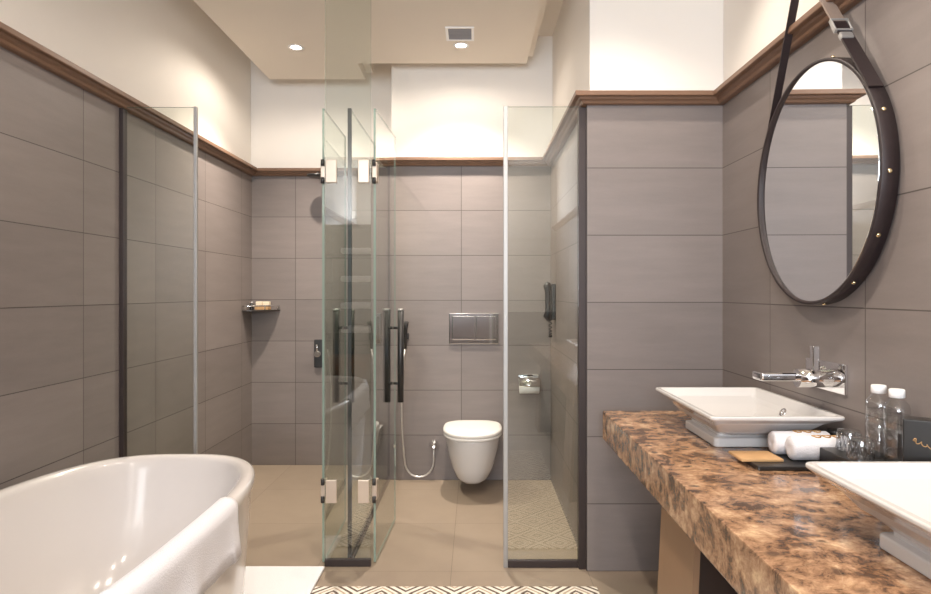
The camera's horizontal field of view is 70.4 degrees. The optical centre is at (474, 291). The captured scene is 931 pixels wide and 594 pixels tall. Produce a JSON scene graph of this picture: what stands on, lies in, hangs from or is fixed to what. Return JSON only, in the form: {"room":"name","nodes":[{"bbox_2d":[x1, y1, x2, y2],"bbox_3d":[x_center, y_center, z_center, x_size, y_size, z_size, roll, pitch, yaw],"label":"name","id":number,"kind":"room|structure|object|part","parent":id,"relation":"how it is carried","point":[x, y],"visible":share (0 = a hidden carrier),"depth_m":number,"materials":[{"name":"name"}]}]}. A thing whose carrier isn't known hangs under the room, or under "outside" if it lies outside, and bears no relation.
{"room":"bathroom","nodes":[
{"label":"bathroom","id":0,"kind":"room"},
{"bbox_2d":[0,0,251,489],"bbox_3d":[-1.650,-0.225,0.865,0.100,2.930,7.730,0,0,0],"label":"wall","id":1,"kind":"structure","parent":0,"point":[59,140],"depth_m":2.93,"materials":[{"name":"tile"}]},
{"bbox_2d":[0,21,257,175],"bbox_3d":[-1.569,-0.854,0.865,0.063,0.049,7.730,0,0,0],"label":"trim","id":2,"kind":"structure","parent":1,"relation":"attached to","point":[12,40],"depth_m":2.76,"materials":[{"name":"brown wood"}]},
{"bbox_2d":[119,107,197,456],"bbox_3d":[-1.428,0.202,2.984,0.344,2.077,0.036,0,0,0],"label":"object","id":3,"kind":"object","parent":1,"relation":"attached to","point":[122,111],"visible":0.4,"depth_m":2.98,"materials":[{"name":"clear glass"}]},
{"bbox_3d":[-1.591,0.206,2.984,0.019,2.068,0.036,0,0,0],"label":"wall post","id":4,"kind":"part","parent":3,"relation":"part of","materials":[{"name":"brown metal"}]},
{"bbox_3d":[-1.427,0.197,2.985,0.313,2.063,0.010,0,0,0],"label":"pane","id":5,"kind":"part","parent":3,"relation":"part of","materials":[{"name":"clear glass"}]},
{"bbox_2d":[251,61,390,464],"bbox_3d":[-1.130,-0.225,4.780,1.140,2.930,0.100,0,0,0],"label":"wall","id":6,"kind":"structure","parent":0,"point":[286,114],"depth_m":4.73,"materials":[{"name":"tile"},{"name":"white paint"}]},
{"bbox_2d":[242,305,279,310],"bbox_3d":[-1.497,0.113,4.628,0.204,0.041,0.202,0,0,0],"label":"corner shelf","id":7,"kind":"object","parent":6,"relation":"attached to","point":[245,306],"visible":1,"depth_m":4.58,"materials":[{"name":"metal"}]},
{"bbox_3d":[-1.497,0.129,4.630,0.204,0.008,0.200,0,0,0],"label":"shelf plate","id":8,"kind":"part","parent":7,"relation":"part of","materials":[{"name":"metal"}]},
{"bbox_2d":[255,307,270,309],"bbox_3d":[-1.498,0.111,4.660,0.095,0.028,0.060,0,0,0],"label":"wooden tray","id":9,"kind":"object","parent":7,"relation":"on","point":[256,308],"visible":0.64,"depth_m":4.63,"materials":[{"name":"brown wood"}]},
{"bbox_2d":[263,301,270,304],"bbox_3d":[-1.471,0.082,4.660,0.044,0.030,0.050,0,0,0],"label":"soap bar","id":10,"kind":"object","parent":9,"relation":"on","point":[264,302],"visible":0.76,"depth_m":4.64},
{"bbox_2d":[254,168,353,175],"bbox_3d":[-1.080,-0.854,4.699,1.040,0.049,0.063,0,0,0],"label":"trim","id":11,"kind":"structure","parent":6,"relation":"attached to","point":[261,171],"depth_m":4.69,"materials":[{"name":"brown wood"}]},
{"bbox_2d":[307,172,320,181],"bbox_3d":[-1.085,-0.805,4.599,0.140,0.056,0.259,0,0,0],"label":"shower head","id":12,"kind":"object","parent":6,"relation":"attached to","point":[317,174],"visible":0.62,"depth_m":4.50},
{"bbox_2d":[314,340,321,367],"bbox_3d":[-1.120,0.440,4.696,0.060,0.200,0.066,0,0,0],"label":"shower mixer","id":13,"kind":"object","parent":6,"relation":"attached to","point":[317,343],"visible":0.86,"depth_m":4.71,"materials":[{"name":"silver metal"}]},
{"bbox_3d":[-1.120,0.440,4.693,0.048,0.048,0.038,0,0,0],"label":"knob","id":14,"kind":"part","parent":13,"relation":"part of","materials":[{"name":"silver metal"}]},
{"bbox_2d":[246,465,657,593],"bbox_3d":[-0.250,1.290,0.865,2.900,0.100,7.930,0,0,0],"label":"floor","id":15,"kind":"structure","parent":0,"point":[443,532],"depth_m":3.33,"materials":[{"name":"tile"}]},
{"bbox_2d":[0,454,254,593],"bbox_3d":[-1.150,0.940,1.755,0.830,0.600,1.750,0,0,0],"label":"bathtub","id":16,"kind":"object","parent":15,"relation":"on","point":[80,529],"visible":0.79,"depth_m":2.39,"materials":[{"name":"white ceramic"}]},
{"bbox_2d":[99,497,240,593],"bbox_3d":[-0.755,0.722,1.716,0.083,0.182,0.664,0,0,0],"label":"bath towel","id":17,"kind":"object","parent":16,"relation":"on","point":[194,559],"visible":1,"depth_m":1.71,"materials":[{"name":"white fabric"}]},
{"bbox_2d":[244,566,324,593],"bbox_3d":[-0.926,1.233,2.797,0.508,0.014,0.315,0,0,0],"label":"bath mat","id":18,"kind":"object","parent":15,"relation":"on","point":[258,579],"visible":0.56,"depth_m":2.81,"materials":[{"name":"white fabric"}]},
{"bbox_2d":[325,160,370,566],"bbox_3d":[-0.575,-0.109,2.987,0.208,2.698,0.029,0,0,0],"label":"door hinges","id":19,"kind":"object","parent":15,"relation":"on","point":[331,165],"visible":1,"depth_m":2.97,"materials":[{"name":"silver glass"}]},
{"bbox_3d":[-0.649,-0.545,2.979,0.050,0.104,0.012,0,0,0],"label":"hinge plate","id":20,"kind":"part","parent":19,"relation":"part of","materials":[{"name":"silver metal"}]},
{"bbox_3d":[-0.649,0.900,2.979,0.050,0.104,0.012,0,0,0],"label":"hinge plate","id":21,"kind":"part","parent":19,"relation":"part of","materials":[{"name":"silver metal"}]},
{"bbox_3d":[-0.575,1.224,2.990,0.208,0.032,0.024,0,0,0],"label":"rail","id":22,"kind":"part","parent":19,"relation":"part of","materials":[{"name":"brown metal"}]},
{"bbox_3d":[-0.503,-0.545,2.979,0.050,0.104,0.012,0,0,0],"label":"hinge plate","id":23,"kind":"part","parent":19,"relation":"part of","materials":[{"name":"silver metal"}]},
{"bbox_3d":[-0.503,0.900,2.979,0.050,0.104,0.012,0,0,0],"label":"hinge plate","id":24,"kind":"part","parent":19,"relation":"part of","materials":[{"name":"silver metal"}]},
{"bbox_2d":[347,108,383,557],"bbox_3d":[-0.571,0.202,3.678,0.022,2.077,1.350,0,0,0],"label":"glass wall","id":25,"kind":"structure","parent":15,"relation":"on","point":[361,459],"depth_m":3.35,"materials":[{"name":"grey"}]},
{"bbox_2d":[321,109,353,561],"bbox_3d":[-0.695,0.197,3.270,0.113,2.063,0.581,0,0,-1],"label":"door","id":26,"kind":"structure","parent":25,"relation":"in","point":[341,513],"depth_m":3.48,"materials":[{"name":"grey"}]},
{"bbox_3d":[-0.730,0.343,3.505,0.051,0.485,0.033,0,0,-1],"label":"handle","id":27,"kind":"part","parent":26,"relation":"part of","materials":[{"name":"black metal"}]},
{"bbox_3d":[-0.668,0.343,3.506,0.051,0.485,0.033,0,0,-1],"label":"handle","id":28,"kind":"part","parent":26,"relation":"part of","materials":[{"name":"black metal"}]},
{"bbox_3d":[-0.571,1.225,3.679,0.022,0.030,1.349,0,0,0],"label":"rail","id":29,"kind":"part","parent":25,"relation":"part of","materials":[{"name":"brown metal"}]},
{"bbox_2d":[372,109,403,561],"bbox_3d":[-0.445,0.197,3.272,0.113,2.063,0.586,0,0,2],"label":"door","id":30,"kind":"structure","parent":25,"relation":"in","point":[384,488],"depth_m":3.34,"materials":[{"name":"grey"}]},
{"bbox_3d":[-0.466,0.343,3.511,0.051,0.485,0.033,0,0,2],"label":"handle","id":31,"kind":"part","parent":30,"relation":"part of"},
{"bbox_3d":[-0.445,0.197,3.284,0.010,2.063,0.562,0,0,2],"label":"pane","id":32,"kind":"part","parent":30,"relation":"part of","materials":[{"name":"clear glass"}]},
{"bbox_3d":[-0.405,0.343,3.509,0.051,0.485,0.033,0,0,2],"label":"handle","id":33,"kind":"part","parent":30,"relation":"part of","materials":[{"name":"black metal"}]},
{"bbox_2d":[311,586,599,593],"bbox_3d":[-0.080,1.236,1.782,1.180,0.007,1.965,0,0,0],"label":"patterned rug","id":34,"kind":"object","parent":15,"relation":"on","point":[318,589],"visible":1,"depth_m":2.73,"materials":[{"name":"beige fabric"}]},
{"bbox_2d":[503,106,585,568],"bbox_3d":[0.314,0.202,2.971,0.371,2.077,0.042,0,0,0],"label":"panel frame","id":35,"kind":"object","parent":15,"relation":"on","point":[580,562],"visible":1,"depth_m":2.97,"materials":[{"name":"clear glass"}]},
{"bbox_3d":[0.306,1.224,2.977,0.316,0.032,0.022,0,0,0],"label":"rail","id":36,"kind":"part","parent":35,"relation":"part of","materials":[{"name":"brown metal"}]},
{"bbox_3d":[0.481,0.207,2.971,0.035,2.066,0.042,0,0,0],"label":"wall post","id":37,"kind":"part","parent":35,"relation":"part of","materials":[{"name":"brown metal"}]},
{"bbox_2d":[603,411,930,593],"bbox_3d":[0.813,0.865,1.163,0.572,0.750,3.127,0,0,0],"label":"countertop","id":38,"kind":"structure","parent":15,"relation":"on","point":[729,526],"depth_m":1.54,"materials":[{"name":"brown stone"}]},
{"bbox_3d":[0.579,0.923,1.905,0.047,0.633,0.310,0,0,0],"label":"leg","id":39,"kind":"part","parent":38,"relation":"part of","materials":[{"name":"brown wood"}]},
{"bbox_3d":[0.776,0.923,1.905,0.408,0.633,0.286,0,0,0],"label":"leg panel","id":40,"kind":"part","parent":38,"relation":"part of","materials":[{"name":"brown stone"}]},
{"bbox_2d":[656,387,844,446],"bbox_3d":[0.888,0.427,2.231,0.395,0.124,0.610,0,0,0],"label":"vessel basin","id":41,"kind":"object","parent":38,"relation":"in","point":[721,416],"visible":0.88,"depth_m":2.20,"materials":[{"name":"white ceramic"}]},
{"bbox_2d":[746,454,812,470],"bbox_3d":[0.865,0.484,1.877,0.180,0.012,0.145,0,0,0],"label":"tray","id":42,"kind":"object","parent":38,"relation":"on","point":[788,464],"visible":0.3,"depth_m":1.82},
{"bbox_2d":[728,451,783,461],"bbox_3d":[0.809,0.474,1.905,0.118,0.008,0.100,0,0,0],"label":"wooden coaster","id":43,"kind":"object","parent":42,"relation":"on","point":[744,456],"visible":1,"depth_m":1.89,"materials":[{"name":"brown wood"}]},
{"bbox_2d":[768,430,829,453],"bbox_3d":[0.956,0.442,1.945,0.168,0.070,0.067,0,0,0],"label":"rolled towel","id":44,"kind":"object","parent":42,"relation":"on","point":[776,439],"visible":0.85,"depth_m":1.93,"materials":[{"name":"white fabric"}]},
{"bbox_2d":[785,435,852,459],"bbox_3d":[0.976,0.442,1.876,0.168,0.070,0.067,0,0,0],"label":"rolled towel","id":45,"kind":"object","parent":42,"relation":"on","point":[797,447],"visible":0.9,"depth_m":1.85,"materials":[{"name":"white fabric"}]},
{"bbox_2d":[827,428,842,435],"bbox_3d":[1.073,0.450,1.970,0.044,0.080,0.044,0,0,0],"label":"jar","id":46,"kind":"object","parent":38,"relation":"on","point":[832,431],"visible":0.31,"depth_m":1.96,"materials":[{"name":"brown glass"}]},
{"bbox_2d":[820,447,902,461],"bbox_3d":[1.028,0.461,1.630,0.135,0.058,0.420,0,0,0],"label":"tray","id":47,"kind":"object","parent":38,"relation":"on","point":[827,454],"visible":0.3,"depth_m":1.76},
{"bbox_2d":[835,428,861,451],"bbox_3d":[1.020,0.403,1.800,0.066,0.058,0.064,0,0,0],"label":"glass tumbler","id":48,"kind":"object","parent":47,"relation":"on","point":[836,445],"visible":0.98,"depth_m":1.80,"materials":[{"name":"clear glass"}]},
{"bbox_2d":[846,436,874,461],"bbox_3d":[0.993,0.403,1.700,0.066,0.058,0.064,0,0,0],"label":"glass tumbler","id":49,"kind":"object","parent":47,"relation":"on","point":[862,459],"visible":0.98,"depth_m":1.70,"materials":[{"name":"clear glass"}]},
{"bbox_2d":[865,384,891,458],"bbox_3d":[1.058,0.338,1.730,0.060,0.188,0.060,0,0,0],"label":"water bottle","id":50,"kind":"object","parent":47,"relation":"on","point":[875,388],"visible":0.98,"depth_m":1.73,"materials":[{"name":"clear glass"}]},
{"bbox_2d":[883,388,910,461],"bbox_3d":[1.058,0.338,1.655,0.060,0.188,0.060,0,0,0],"label":"water bottle","id":51,"kind":"object","parent":47,"relation":"on","point":[892,392],"visible":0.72,"depth_m":1.65,"materials":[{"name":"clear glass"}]},
{"bbox_2d":[903,416,930,461],"bbox_3d":[1.023,0.360,1.498,0.088,0.143,0.057,0,0,33],"label":"box","id":52,"kind":"object","parent":47,"relation":"on","point":[916,430],"visible":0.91,"depth_m":1.49,"materials":[{"name":"black cardboard"}]},
{"bbox_2d":[805,462,930,578],"bbox_3d":[0.905,0.427,1.120,0.395,0.124,0.610,0,0,0],"label":"vessel basin","id":53,"kind":"object","parent":38,"relation":"in","point":[898,494],"visible":1,"depth_m":1.31,"materials":[{"name":"white ceramic"}]},
{"bbox_2d":[391,36,551,479],"bbox_3d":[-0.020,-0.225,4.591,1.080,2.930,0.477,0,0,0],"label":"wall","id":54,"kind":"structure","parent":0,"point":[449,219],"depth_m":4.35,"materials":[{"name":"tile"}]},
{"bbox_2d":[401,321,438,477],"bbox_3d":[-0.362,0.703,4.313,0.248,1.027,0.080,0,0,0],"label":"bidet sprayer","id":55,"kind":"object","parent":54,"relation":"attached to","point":[433,445],"visible":0.75,"depth_m":4.31,"materials":[{"name":"metal"}]},
{"bbox_2d":[396,157,547,165],"bbox_3d":[-0.061,-0.854,4.322,1.123,0.049,0.063,0,0,0],"label":"trim","id":56,"kind":"structure","parent":54,"relation":"attached to","point":[400,161],"depth_m":4.31,"materials":[{"name":"brown wood"}]},
{"bbox_2d":[443,420,501,483],"bbox_3d":[-0.015,0.996,4.099,0.364,0.338,0.505,0,0,0],"label":"toilet","id":57,"kind":"object","parent":54,"relation":"attached to","point":[472,445],"visible":1,"depth_m":3.94,"materials":[{"name":"white ceramic"}]},
{"bbox_3d":[-0.015,0.868,4.071,0.360,0.016,0.444,0,0,0],"label":"seat","id":58,"kind":"part","parent":57,"relation":"part of","materials":[{"name":"white plastic"}]},
{"bbox_3d":[-0.015,0.843,4.070,0.364,0.032,0.446,0,0,0],"label":"lid","id":59,"kind":"part","parent":57,"relation":"part of","materials":[{"name":"white ceramic"}]},
{"bbox_3d":[-0.015,1.022,4.106,0.348,0.287,0.492,0,0,0],"label":"bowl","id":60,"kind":"part","parent":57,"relation":"part of","materials":[{"name":"white ceramic"}]},
{"bbox_2d":[449,313,498,343],"bbox_3d":[-0.006,0.241,4.343,0.329,0.203,0.020,0,0,0],"label":"flush plate","id":61,"kind":"object","parent":54,"relation":"attached to","point":[464,328],"visible":1,"depth_m":4.33,"materials":[{"name":"silver metal"}]},
{"bbox_2d":[518,374,539,393],"bbox_3d":[0.352,0.600,4.295,0.135,0.120,0.116,0,0,0],"label":"toilet paper holder","id":62,"kind":"object","parent":54,"relation":"attached to","point":[528,383],"visible":1,"depth_m":4.25,"materials":[{"name":"silver metal"}]},
{"bbox_2d":[538,0,562,35],"bbox_3d":[-0.250,-1.740,0.865,2.900,0.100,7.930,0,0,0],"label":"ceiling","id":63,"kind":"structure","parent":0,"point":[553,7],"depth_m":4.06,"materials":[{"name":"paint"}]},
{"bbox_2d":[193,0,546,78],"bbox_3d":[-0.542,-1.575,0.787,1.835,0.230,7.575,0,0,0],"label":"ceiling","id":64,"kind":"structure","parent":63,"relation":"attached to","point":[340,39],"depth_m":3.69,"materials":[{"name":"paint"}]},
{"bbox_2d":[288,44,303,50],"bbox_3d":[-1.067,-1.456,3.933,0.096,0.005,0.096,0,0,0],"label":"recessed light","id":65,"kind":"object","parent":64,"relation":"in","point":[295,47],"visible":1,"depth_m":3.93,"materials":[{"name":"white glass"}]},
{"bbox_2d":[445,27,473,40],"bbox_3d":[-0.085,-1.457,3.728,0.160,0.006,0.195,0,0,0],"label":"ceiling vent","id":66,"kind":"object","parent":64,"relation":"in","point":[452,33],"visible":1,"depth_m":3.71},
{"bbox_2d":[448,29,471,38],"bbox_3d":[-0.085,-1.457,3.728,0.130,0.004,0.165,0,0,0],"label":"grille","id":67,"kind":"object","parent":66,"relation":"attached to","point":[452,33],"depth_m":3.72,"materials":[{"name":"grey metal"}]},
{"bbox_2d":[453,42,468,48],"bbox_3d":[-0.083,-1.456,3.900,0.096,0.005,0.096,0,0,0],"label":"recessed light","id":68,"kind":"object","parent":64,"relation":"in","point":[460,45],"visible":1,"depth_m":3.90,"materials":[{"name":"white glass"}]},
{"bbox_2d":[551,0,722,570],"bbox_3d":[0.848,-0.225,3.881,0.704,2.930,1.897,0,0,0],"label":"wall pier","id":69,"kind":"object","parent":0,"point":[654,173],"visible":0.57,"depth_m":2.93,"materials":[{"name":"tile"}]},
{"bbox_2d":[543,282,555,336],"bbox_3d":[0.463,0.109,4.125,0.073,0.348,0.090,0,0,0],"label":"wall telephone","id":70,"kind":"object","parent":69,"relation":"attached to","point":[550,289],"visible":1,"depth_m":4.10,"materials":[{"name":"black plastic"}]},
{"bbox_3d":[0.470,0.225,4.120,0.025,0.115,0.026,0,0,0],"label":"cord","id":71,"kind":"part","parent":70,"relation":"part of","materials":[{"name":"black plastic"}]},
{"bbox_2d":[542,93,586,165],"bbox_3d":[0.469,-0.854,3.611,0.063,0.049,1.483,0,0,0],"label":"trim","id":72,"kind":"structure","parent":69,"relation":"attached to","point":[568,121],"depth_m":3.45,"materials":[{"name":"brown wood"}]},
{"bbox_2d":[575,90,719,104],"bbox_3d":[0.768,-0.854,2.901,0.663,0.049,0.063,0,0,0],"label":"trim","id":73,"kind":"structure","parent":69,"relation":"attached to","point":[588,97],"depth_m":2.89,"materials":[{"name":"brown wood"}]},
{"bbox_2d":[723,0,930,460],"bbox_3d":[1.150,-0.225,-0.029,0.100,2.930,5.943,0,0,0],"label":"wall","id":74,"kind":"structure","parent":0,"point":[881,330],"depth_m":1.95,"materials":[{"name":"tile"}]},
{"bbox_2d":[713,0,861,104],"bbox_3d":[1.069,-0.854,-0.034,0.063,0.049,5.933,0,0,0],"label":"trim","id":75,"kind":"structure","parent":74,"relation":"attached to","point":[815,19],"depth_m":2.32,"materials":[{"name":"brown wood"}]},
{"bbox_2d":[752,345,847,394],"bbox_3d":[0.988,0.235,2.060,0.224,0.140,0.230,0,0,0],"label":"faucet","id":76,"kind":"object","parent":74,"relation":"attached to","point":[822,374],"visible":1,"depth_m":2.02,"materials":[{"name":"silver metal"}]},
{"bbox_3d":[0.981,0.261,2.055,0.209,0.026,0.070,0,0,0],"label":"spout","id":77,"kind":"part","parent":76,"relation":"part of","materials":[{"name":"silver metal"}]},
{"bbox_3d":[1.046,0.205,2.031,0.022,0.080,0.022,0,0,0],"label":"lever","id":78,"kind":"part","parent":76,"relation":"part of","materials":[{"name":"silver metal"}]},
{"bbox_3d":[1.095,0.260,2.060,0.010,0.090,0.230,0,0,0],"label":"wall plate","id":79,"kind":"part","parent":76,"relation":"part of","materials":[{"name":"silver metal"}]},
{"bbox_2d":[757,0,899,304],"bbox_3d":[1.055,-0.506,2.073,0.088,1.093,0.763,0,0,0],"label":"round mirror","id":80,"kind":"object","parent":74,"relation":"attached to","point":[829,168],"visible":1,"depth_m":1.95,"materials":[{"name":"brown leather"}]},
{"bbox_2d":[762,61,879,300],"bbox_3d":[1.054,-0.337,2.073,0.004,0.732,0.732,0,0,1],"label":"mirror glass","id":81,"kind":"object","parent":80,"relation":"attached to","point":[821,150],"depth_m":1.99,"materials":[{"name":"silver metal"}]}
]}

